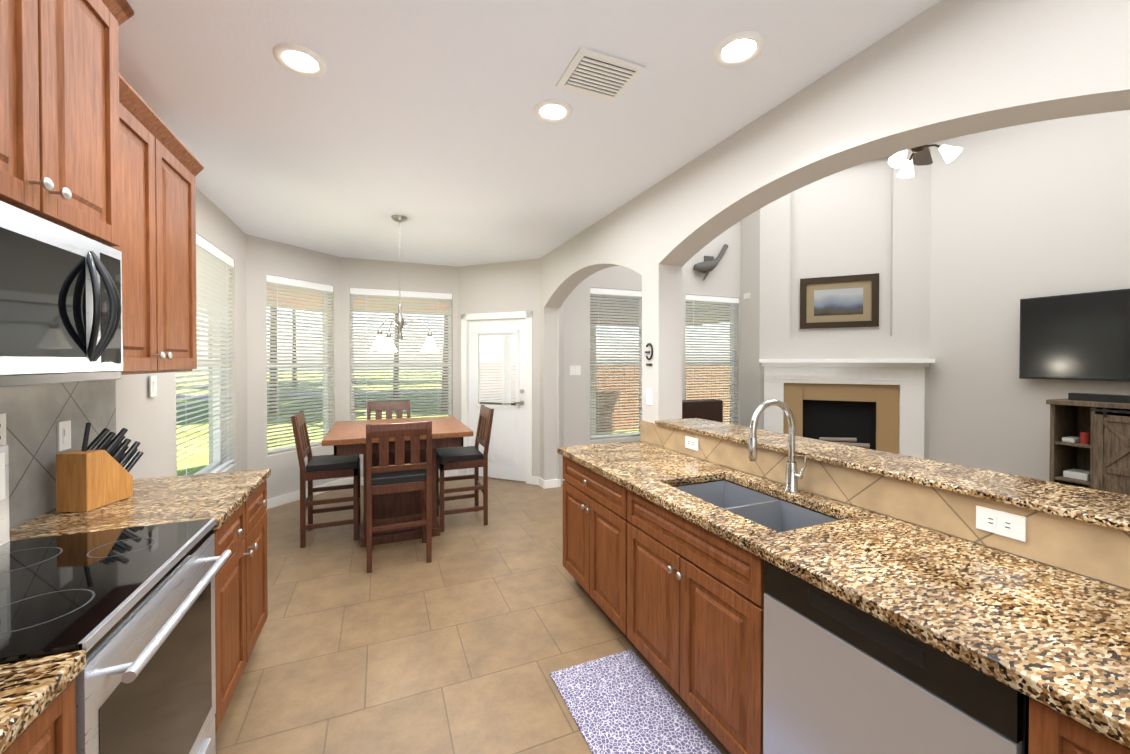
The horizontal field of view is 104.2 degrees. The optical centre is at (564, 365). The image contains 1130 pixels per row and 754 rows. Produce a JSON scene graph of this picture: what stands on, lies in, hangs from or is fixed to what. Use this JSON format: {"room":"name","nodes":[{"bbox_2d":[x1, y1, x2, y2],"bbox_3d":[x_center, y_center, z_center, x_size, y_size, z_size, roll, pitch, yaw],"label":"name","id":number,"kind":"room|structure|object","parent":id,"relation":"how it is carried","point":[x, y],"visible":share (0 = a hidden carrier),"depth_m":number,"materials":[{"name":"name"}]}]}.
{"room":"kitchen","nodes":[
{"label":"kitchen","id":0,"kind":"room"},
{"bbox_2d":[15,187,246,526],"bbox_3d":[-1.803,0.061,0.951,0.200,2.840,7.300,0,1,-23],"label":"wall","id":1,"kind":"structure","parent":0,"point":[145,419],"depth_m":3.31,"materials":[{"name":"grey paint"}]},
{"bbox_2d":[0,379,115,528],"bbox_3d":[-1.509,0.314,0.526,0.010,0.521,3.485,0,1,-23],"label":"backsplash","id":2,"kind":"structure","parent":1,"relation":"attached to","point":[35,414],"depth_m":1.67,"materials":[{"name":"tile"}]},
{"bbox_2d":[0,413,5,444],"bbox_3d":[-1.894,0.221,1.467,0.008,0.116,0.072,0,1,-23],"label":"electrical outlet plate","id":3,"kind":"object","parent":2,"relation":"attached to","point":[2,416],"depth_m":1.49,"materials":[{"name":"white plastic"}]},
{"bbox_2d":[57,420,70,451],"bbox_3d":[-2.024,0.283,1.782,0.011,0.116,0.072,0,1,-23],"label":"electrical outlet plate","id":4,"kind":"object","parent":2,"relation":"attached to","point":[63,435],"depth_m":1.77,"materials":[{"name":"white plastic"}]},
{"bbox_2d":[0,0,127,255],"bbox_3d":[-1.518,-0.795,1.042,0.396,0.830,0.752,0,1,-23],"label":"upper cabinet","id":5,"kind":"object","parent":1,"relation":"attached to","point":[93,147],"depth_m":1.22,"materials":[{"name":"brown wood"}]},
{"bbox_2d":[0,201,122,386],"bbox_3d":[-1.494,-0.164,1.058,0.449,0.424,0.752,0,1,-23],"label":"microwave","id":6,"kind":"object","parent":5,"relation":"attached to","point":[60,304],"visible":1,"depth_m":1.17,"materials":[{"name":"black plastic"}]},
{"bbox_2d":[149,376,156,396],"bbox_3d":[-2.318,0.116,2.481,0.011,0.116,0.072,0,1,-23],"label":"light switch","id":7,"kind":"object","parent":1,"relation":"attached to","point":[152,379],"depth_m":2.47,"materials":[{"name":"white plastic"}]},
{"bbox_2d":[121,84,199,374],"bbox_3d":[-1.865,-0.500,1.783,0.327,1.065,0.875,0,1,-23],"label":"upper cabinet","id":8,"kind":"object","parent":1,"relation":"attached to","point":[159,316],"depth_m":1.86,"materials":[{"name":"brown wood"}]},
{"bbox_2d":[193,313,235,474],"bbox_3d":[-2.782,-0.018,3.332,0.158,1.850,1.250,0,1,-23],"label":"window","id":9,"kind":"structure","parent":1,"relation":"in","point":[217,450],"depth_m":3.86,"materials":[{"name":"white"}]},
{"bbox_2d":[176,234,233,474],"bbox_3d":[-2.741,-0.039,3.349,0.062,1.804,1.242,0,1,-23],"label":"window blind","id":10,"kind":"object","parent":9,"relation":"attached to","point":[214,264],"visible":0.69,"depth_m":3.45,"materials":[{"name":"white plastic"}]},
{"bbox_2d":[246,234,340,498],"bbox_3d":[-2.960,0.022,4.774,0.200,2.840,1.213,0,1,25],"label":"wall","id":11,"kind":"structure","parent":0,"point":[264,257],"depth_m":4.48,"materials":[{"name":"grey paint"}]},
{"bbox_2d":[267,294,328,455],"bbox_3d":[-2.920,0.002,4.816,0.158,1.860,0.763,0,1,25],"label":"window","id":12,"kind":"structure","parent":11,"relation":"in","point":[289,450],"depth_m":5.15,"materials":[{"name":"white plastic"}]},
{"bbox_2d":[266,274,332,452],"bbox_3d":[-2.880,-0.024,4.797,0.062,1.804,0.755,0,1,25],"label":"window blind","id":13,"kind":"object","parent":12,"relation":"attached to","point":[295,284],"visible":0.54,"depth_m":4.76,"materials":[{"name":"white plastic"}]},
{"bbox_2d":[340,257,457,478],"bbox_3d":[-2.061,0.015,5.559,1.550,2.840,0.200,0,1,-23],"label":"wall","id":14,"kind":"structure","parent":0,"point":[369,274],"depth_m":5.38,"materials":[{"name":"grey paint"}]},
{"bbox_2d":[350,295,451,420],"bbox_3d":[-2.040,-0.005,5.547,1.200,1.860,0.158,0,1,-23],"label":"window","id":15,"kind":"structure","parent":14,"relation":"in","point":[393,364],"depth_m":5.39,"materials":[{"name":"white"}]},
{"bbox_2d":[350,288,451,419],"bbox_3d":[-2.023,-0.031,5.507,1.192,1.804,0.062,0,1,-23],"label":"window blind","id":16,"kind":"object","parent":15,"relation":"attached to","point":[407,296],"visible":0.85,"depth_m":5.50,"materials":[{"name":"white plastic"}]},
{"bbox_2d":[215,476,729,753],"bbox_3d":[1.491,1.523,2.781,7.680,0.120,8.100,0,1,-23],"label":"floor","id":17,"kind":"structure","parent":0,"point":[472,635],"depth_m":2.36,"materials":[{"name":"tile"}]},
{"bbox_2d":[2,679,75,753],"bbox_3d":[-1.169,1.052,0.526,0.626,0.868,0.529,0,1,-23],"label":"base cabinet","id":18,"kind":"object","parent":17,"relation":"on","point":[53,731],"depth_m":0.83,"materials":[{"name":"brown wood"}]},
{"bbox_2d":[0,445,231,753],"bbox_3d":[-1.392,0.867,1.144,0.694,1.225,0.774,0,1,-23],"label":"range","id":19,"kind":"object","parent":17,"relation":"on","point":[130,611],"visible":0.94,"depth_m":1.18,"materials":[{"name":"silver metal"}]},
{"bbox_2d":[213,480,267,732],"bbox_3d":[-1.734,1.038,1.875,0.626,0.868,0.818,0,1,-23],"label":"base cabinet","id":20,"kind":"object","parent":17,"relation":"on","point":[241,598],"depth_m":1.91,"materials":[{"name":"brown wood"}]},
{"bbox_2d":[0,469,270,753],"bbox_3d":[-1.217,0.594,0.657,0.641,0.040,3.495,0,1,-23],"label":"countertop","id":21,"kind":"structure","parent":20,"relation":"on","point":[31,690],"depth_m":1.61,"materials":[{"name":"stone"}]},
{"bbox_2d":[56,423,143,511],"bbox_3d":[-1.905,0.393,1.827,0.110,0.336,0.283,0,1,-5],"label":"knife block","id":22,"kind":"object","parent":21,"relation":"on","point":[88,478],"visible":1,"depth_m":1.74,"materials":[{"name":"brown wood"}]},
{"bbox_2d":[291,411,360,547],"bbox_3d":[-2.028,0.925,3.771,0.480,1.055,0.440,0,1,-23],"label":"chair","id":23,"kind":"object","parent":17,"relation":"on","point":[319,467],"visible":1,"depth_m":3.63,"materials":[{"name":"brown wood"}]},
{"bbox_2d":[367,400,409,419],"bbox_3d":[-1.846,0.916,4.628,0.440,1.055,0.480,0,1,-23],"label":"chair","id":24,"kind":"object","parent":17,"relation":"on","point":[378,408],"visible":0.17,"depth_m":4.80,"materials":[{"name":"brown wood"}]},
{"bbox_2d":[322,416,473,546],"bbox_3d":[-1.472,0.994,3.919,1.100,0.915,1.100,0,1,-23],"label":"dining table","id":25,"kind":"object","parent":17,"relation":"on","point":[346,437],"visible":0.67,"depth_m":3.64,"materials":[{"name":"brown wood"}]},
{"bbox_2d":[366,421,431,572],"bbox_3d":[-1.260,0.930,3.335,0.440,1.055,0.480,0,1,-23],"label":"chair","id":26,"kind":"object","parent":17,"relation":"on","point":[384,477],"visible":1,"depth_m":3.18,"materials":[{"name":"brown wood"}]},
{"bbox_2d":[437,405,493,531],"bbox_3d":[-0.952,0.922,4.125,0.480,1.055,0.440,0,1,-23],"label":"chair","id":27,"kind":"object","parent":17,"relation":"on","point":[455,458],"visible":0.98,"depth_m":3.99,"materials":[{"name":"brown wood"}]},
{"bbox_2d":[550,649,721,753],"bbox_3d":[0.437,1.471,1.454,0.450,0.009,1.570,0,1,-23],"label":"rug","id":28,"kind":"object","parent":17,"relation":"on","point":[624,702],"visible":1,"depth_m":1.86,"materials":[{"name":"fabric"}]},
{"bbox_2d":[563,456,738,667],"bbox_3d":[0.448,1.030,2.674,0.634,0.868,0.901,0,1,-23],"label":"base cabinet","id":29,"kind":"object","parent":17,"relation":"on","point":[678,600],"depth_m":2.02,"materials":[{"name":"brown wood"}]},
{"bbox_2d":[557,441,1129,748],"bbox_3d":[0.912,0.586,1.519,0.652,0.040,3.438,0,1,-23],"label":"countertop","id":30,"kind":"structure","parent":29,"relation":"on","point":[1057,640],"depth_m":1.14,"materials":[{"name":"stone"}]},
{"bbox_2d":[674,480,837,532],"bbox_3d":[0.781,0.705,1.900,0.401,0.204,0.696,0,1,-23],"label":"sink","id":31,"kind":"object","parent":30,"relation":"in","point":[775,514],"visible":0.1,"depth_m":1.95,"materials":[{"name":"silver metal"}]},
{"bbox_2d":[748,399,806,492],"bbox_3d":[0.920,0.353,1.909,0.278,0.414,0.094,0,1,-23],"label":"faucet","id":32,"kind":"object","parent":30,"relation":"on","point":[792,476],"visible":1,"depth_m":1.94,"materials":[{"name":"silver metal"}]},
{"bbox_2d":[682,399,722,422],"bbox_3d":[1.783,0.946,5.414,0.920,0.980,0.820,0,1,-23],"label":"armchair","id":33,"kind":"object","parent":17,"relation":"on","point":[709,409],"visible":0.08,"depth_m":5.65,"materials":[{"name":"brown leather"}]},
{"bbox_2d":[759,359,934,458],"bbox_3d":[3.464,0.675,5.542,1.872,1.520,0.506,0,1,25],"label":"fireplace mantel","id":34,"kind":"object","parent":17,"relation":"on","point":[894,389],"visible":0.71,"depth_m":5.53,"materials":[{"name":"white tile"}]},
{"bbox_2d":[1029,698,1129,753],"bbox_3d":[1.280,1.050,0.691,0.634,0.868,0.590,0,1,-23],"label":"base cabinet","id":35,"kind":"object","parent":17,"relation":"on","point":[1051,731],"depth_m":0.79,"materials":[{"name":"brown wood"}]},
{"bbox_2d":[763,560,1029,753],"bbox_3d":[1.032,1.040,1.244,0.612,0.856,0.610,0,1,-23],"label":"dishwasher","id":36,"kind":"object","parent":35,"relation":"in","point":[840,676],"visible":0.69,"depth_m":1.11,"materials":[{"name":"silver metal"}]},
{"bbox_2d":[1046,393,1129,495],"bbox_3d":[4.833,0.852,3.569,0.494,1.205,1.180,0,1,-23],"label":"tv console","id":37,"kind":"object","parent":17,"relation":"on","point":[1090,440],"visible":0.69,"depth_m":3.81,"materials":[{"name":"brown wood"}]},
{"bbox_2d":[458,259,563,484],"bbox_3d":[-0.736,0.014,5.572,1.514,2.840,0.200,0,1,22],"label":"wall","id":38,"kind":"structure","parent":0,"point":[512,286],"depth_m":5.37,"materials":[{"name":"grey paint"}]},
{"bbox_2d":[461,311,531,483],"bbox_3d":[-0.852,0.385,5.561,1.020,2.100,0.115,0,1,22],"label":"door","id":39,"kind":"structure","parent":38,"relation":"attached to","point":[510,451],"depth_m":5.53,"materials":[{"name":"white wood"}]},
{"bbox_2d":[118,0,940,266],"bbox_3d":[-0.592,-1.308,1.879,3.162,0.120,8.100,0,1,-23],"label":"ceiling","id":40,"kind":"structure","parent":0,"point":[437,133],"depth_m":2.09,"materials":[{"name":"white paint"}]},
{"bbox_2d":[273,43,326,76],"bbox_3d":[-1.078,-1.241,1.794,0.190,0.012,0.190,0,1,-23],"label":"recessed light","id":41,"kind":"object","parent":40,"relation":"in","point":[299,60],"visible":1,"depth_m":1.79,"materials":[{"name":"white"}]},
{"bbox_2d":[369,215,438,351],"bbox_3d":[-1.383,-0.695,3.799,0.563,1.144,0.582,0,1,-23],"label":"chandelier","id":42,"kind":"object","parent":40,"relation":"hanging from","point":[381,343],"visible":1,"depth_m":3.75,"materials":[{"name":"silver metal"}]},
{"bbox_2d":[534,99,571,122],"bbox_3d":[-0.059,-1.245,2.157,0.190,0.012,0.190,0,1,-23],"label":"recessed light","id":43,"kind":"object","parent":40,"relation":"in","point":[552,111],"visible":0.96,"depth_m":2.15,"materials":[{"name":"white"}]},
{"bbox_2d":[556,47,645,102],"bbox_3d":[0.148,-1.240,1.897,0.300,0.015,0.260,0,1,-23],"label":"ceiling vent","id":44,"kind":"object","parent":40,"relation":"in","point":[591,73],"visible":1,"depth_m":1.87,"materials":[{"name":"white metal"}]},
{"bbox_2d":[713,31,764,66],"bbox_3d":[0.683,-1.241,1.731,0.190,0.012,0.190,0,1,-23],"label":"recessed light","id":45,"kind":"object","parent":40,"relation":"in","point":[741,48],"visible":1,"depth_m":1.72,"materials":[{"name":"white"}]},
{"bbox_2d":[564,221,740,446],"bbox_3d":[1.860,-0.782,6.220,4.320,4.420,0.200,0,1,-23],"label":"wall","id":46,"kind":"structure","parent":0,"point":[723,278],"depth_m":5.57,"materials":[{"name":"grey paint"}]},
{"bbox_2d":[570,366,580,374],"bbox_3d":[0.124,0.056,5.397,0.147,0.116,0.011,0,1,-23],"label":"light switch","id":47,"kind":"object","parent":46,"relation":"attached to","point":[575,370],"visible":1,"depth_m":5.39,"materials":[{"name":"white plastic"}]},
{"bbox_2d":[590,299,641,440],"bbox_3d":[0.669,-0.012,5.708,0.840,1.930,0.158,0,1,-23],"label":"window","id":48,"kind":"structure","parent":46,"relation":"in","point":[613,437],"depth_m":5.81,"materials":[{"name":"white"}]},
{"bbox_2d":[590,287,641,437],"bbox_3d":[0.686,-0.036,5.667,0.832,1.878,0.062,0,1,-23],"label":"window blind","id":49,"kind":"object","parent":48,"relation":"attached to","point":[612,294],"visible":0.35,"depth_m":5.65,"materials":[{"name":"white plastic"}]},
{"bbox_2d":[685,305,734,424],"bbox_3d":[2.066,-0.018,6.294,0.970,1.930,0.158,0,1,-23],"label":"window","id":50,"kind":"structure","parent":46,"relation":"in","point":[730,374],"depth_m":6.50,"materials":[{"name":"white"}]},
{"bbox_2d":[685,294,738,423],"bbox_3d":[2.083,-0.042,6.253,0.962,1.878,0.062,0,1,-23],"label":"window blind","id":51,"kind":"object","parent":50,"relation":"attached to","point":[693,300],"visible":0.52,"depth_m":6.25,"materials":[{"name":"white plastic"}]},
{"bbox_2d":[693,244,728,280],"bbox_3d":[2.047,-1.439,6.091,0.587,0.546,0.169,0,1,-23],"label":"wall decor","id":52,"kind":"object","parent":46,"relation":"attached to","point":[708,264],"visible":1,"depth_m":6.02,"materials":[{"name":"grey metal"}]},
{"bbox_2d":[540,0,1129,590],"bbox_3d":[1.130,-0.741,2.119,0.200,4.420,7.200,0,1,-23],"label":"wall","id":53,"kind":"structure","parent":0,"point":[942,70],"depth_m":1.80,"materials":[{"name":"grey paint"}]},
{"bbox_2d":[267,469,563,508],"bbox_3d":[1.491,1.415,2.780,7.280,0.095,7.700,0,1,-23],"label":"baseboard","id":54,"kind":"structure","parent":53,"relation":"attached to","point":[295,496],"depth_m":5.15,"materials":[{"name":"white wood"}]},
{"bbox_2d":[645,343,652,365],"bbox_3d":[0.596,-0.081,3.121,0.014,0.160,0.091,0,1,-23],"label":"hanging ornament","id":55,"kind":"object","parent":53,"relation":"attached to","point":[647,358],"visible":0.94,"depth_m":3.11,"materials":[{"name":"grey metal"}]},
{"bbox_2d":[646,388,652,404],"bbox_3d":[0.598,0.219,3.126,0.008,0.116,0.072,0,1,-23],"label":"outlet","id":56,"kind":"object","parent":53,"relation":"attached to","point":[649,392],"depth_m":3.12,"materials":[{"name":"white plastic"}]},
{"bbox_2d":[640,420,1129,588],"bbox_3d":[1.220,0.299,1.641,0.010,0.529,3.430,0,1,-23],"label":"backsplash","id":57,"kind":"structure","parent":53,"relation":"attached to","point":[1098,552],"depth_m":1.51,"materials":[{"name":"tile"}]},
{"bbox_2d":[685,436,697,450],"bbox_3d":[0.773,0.474,2.687,0.008,0.072,0.116,0,1,-23],"label":"outlet","id":58,"kind":"object","parent":57,"relation":"attached to","point":[690,442],"depth_m":2.68,"materials":[{"name":"white plastic"}]},
{"bbox_2d":[976,505,1025,541],"bbox_3d":[1.334,0.482,1.349,0.008,0.072,0.116,0,1,-23],"label":"outlet","id":59,"kind":"object","parent":57,"relation":"attached to","point":[1009,525],"depth_m":1.34,"materials":[{"name":"white plastic"}]},
{"bbox_2d":[655,418,1129,531],"bbox_3d":[1.190,0.397,2.112,0.364,0.023,2.112,0,1,-23],"label":"bar","id":60,"kind":"object","parent":53,"relation":"on","point":[1100,507],"visible":1,"depth_m":1.55,"materials":[{"name":"stone"}]},
{"bbox_2d":[740,143,931,459],"bbox_3d":[3.502,-0.779,5.854,1.324,4.420,1.745,0,1,-23],"label":"wall","id":61,"kind":"structure","parent":0,"point":[872,217],"depth_m":5.74,"materials":[{"name":"grey paint"}]},
{"bbox_2d":[744,293,749,298],"bbox_3d":[2.594,-0.993,6.277,0.019,0.080,0.100,0,1,-23],"label":"switch","id":62,"kind":"object","parent":61,"relation":"attached to","point":[746,295],"visible":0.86,"depth_m":6.25,"materials":[{"name":"white plastic"}]},
{"bbox_2d":[800,273,878,328],"bbox_3d":[3.571,-0.833,5.751,0.880,0.670,0.035,0,1,25],"label":"framed art","id":63,"kind":"object","parent":61,"relation":"attached to","point":[841,301],"visible":1,"depth_m":5.74,"materials":[{"name":"brown wood"}]},
{"bbox_2d":[929,110,1129,480],"bbox_3d":[5.114,-0.758,3.790,0.200,4.420,7.200,0,1,-23],"label":"wall","id":64,"kind":"structure","parent":0,"point":[1032,210],"depth_m":4.60,"materials":[{"name":"grey paint"}]},
{"bbox_2d":[1019,289,1129,381],"bbox_3d":[4.939,-0.265,3.814,0.106,0.805,1.450,0,1,-23],"label":"wall-mounted tv","id":65,"kind":"object","parent":64,"relation":"attached to","point":[1082,336],"visible":1,"depth_m":4.10,"materials":[{"name":"black plastic"}]},
{"bbox_3d":[3.122,-2.899,2.933,4.520,0.120,7.200,0,1,-23],"label":"ceiling","id":66,"kind":"structure","parent":0,"visible":0},
{"bbox_2d":[888,144,962,177],"bbox_3d":[2.798,-2.209,3.544,1.381,1.272,1.372,0,1,-23],"label":"ceiling fan","id":67,"kind":"object","parent":66,"relation":"hanging from","point":[921,155],"visible":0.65,"depth_m":3.53,"materials":[{"name":"brown metal"}]},
{"label":"outside","id":68,"kind":"structure","parent":0,"visible":0},
{"bbox_2d":[176,370,638,475],"bbox_3d":[-11.682,1.521,27.566,120.000,0.020,120.000,0,1,-23],"label":"lawn","id":69,"kind":"structure","parent":68,"point":[199,465],"depth_m":15.07,"materials":[{"name":"green plant"}]},
{"bbox_2d":[269,307,277,413],"bbox_3d":[-9.517,-3.924,14.753,7.134,11.101,8.171,0,1,-23],"label":"tree","id":70,"kind":"object","parent":69,"relation":"on","point":[273,369],"depth_m":14.69,"materials":[{"name":"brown plant"}]},
{"bbox_2d":[292,310,296,386],"bbox_3d":[-17.467,-5.035,28.210,9.446,13.049,11.280,0,1,-23],"label":"tree","id":71,"kind":"object","parent":69,"relation":"on","point":[294,351],"depth_m":28.29,"materials":[{"name":"brown plant"}]},
{"bbox_2d":[176,388,499,398],"bbox_3d":[-6.201,1.504,27.425,90.000,0.013,3.500,0,1,-23],"label":"street","id":72,"kind":"structure","parent":69,"relation":"on","point":[188,395],"depth_m":24.21,"materials":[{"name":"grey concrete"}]},
{"bbox_2d":[393,314,398,397],"bbox_3d":[-8.901,-4.830,20.635,8.781,12.796,9.439,0,1,-23],"label":"tree","id":73,"kind":"object","parent":69,"relation":"on","point":[396,367],"visible":0.02,"depth_m":21.32,"materials":[{"name":"brown plant"}]},
{"bbox_2d":[441,316,447,410],"bbox_3d":[-4.421,-3.752,15.324,6.612,10.751,5.980,0,1,-23],"label":"tree","id":74,"kind":"object","parent":69,"relation":"on","point":[445,373],"depth_m":15.41,"materials":[{"name":"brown plant"}]},
{"bbox_2d":[480,366,729,431],"bbox_3d":[1.668,0.798,11.502,9.000,1.747,0.060,0,1,-23],"label":"fence","id":75,"kind":"object","parent":69,"relation":"on","point":[494,403],"visible":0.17,"depth_m":11.43,"materials":[{"name":"brown wood"}]},
{"bbox_2d":[266,285,729,435],"bbox_3d":[0.163,0.338,3.784,9.503,2.810,10.600,0,1,-23],"label":"roof","id":76,"kind":"structure","parent":68,"point":[510,334],"depth_m":6.89,"materials":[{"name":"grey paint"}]}
]}

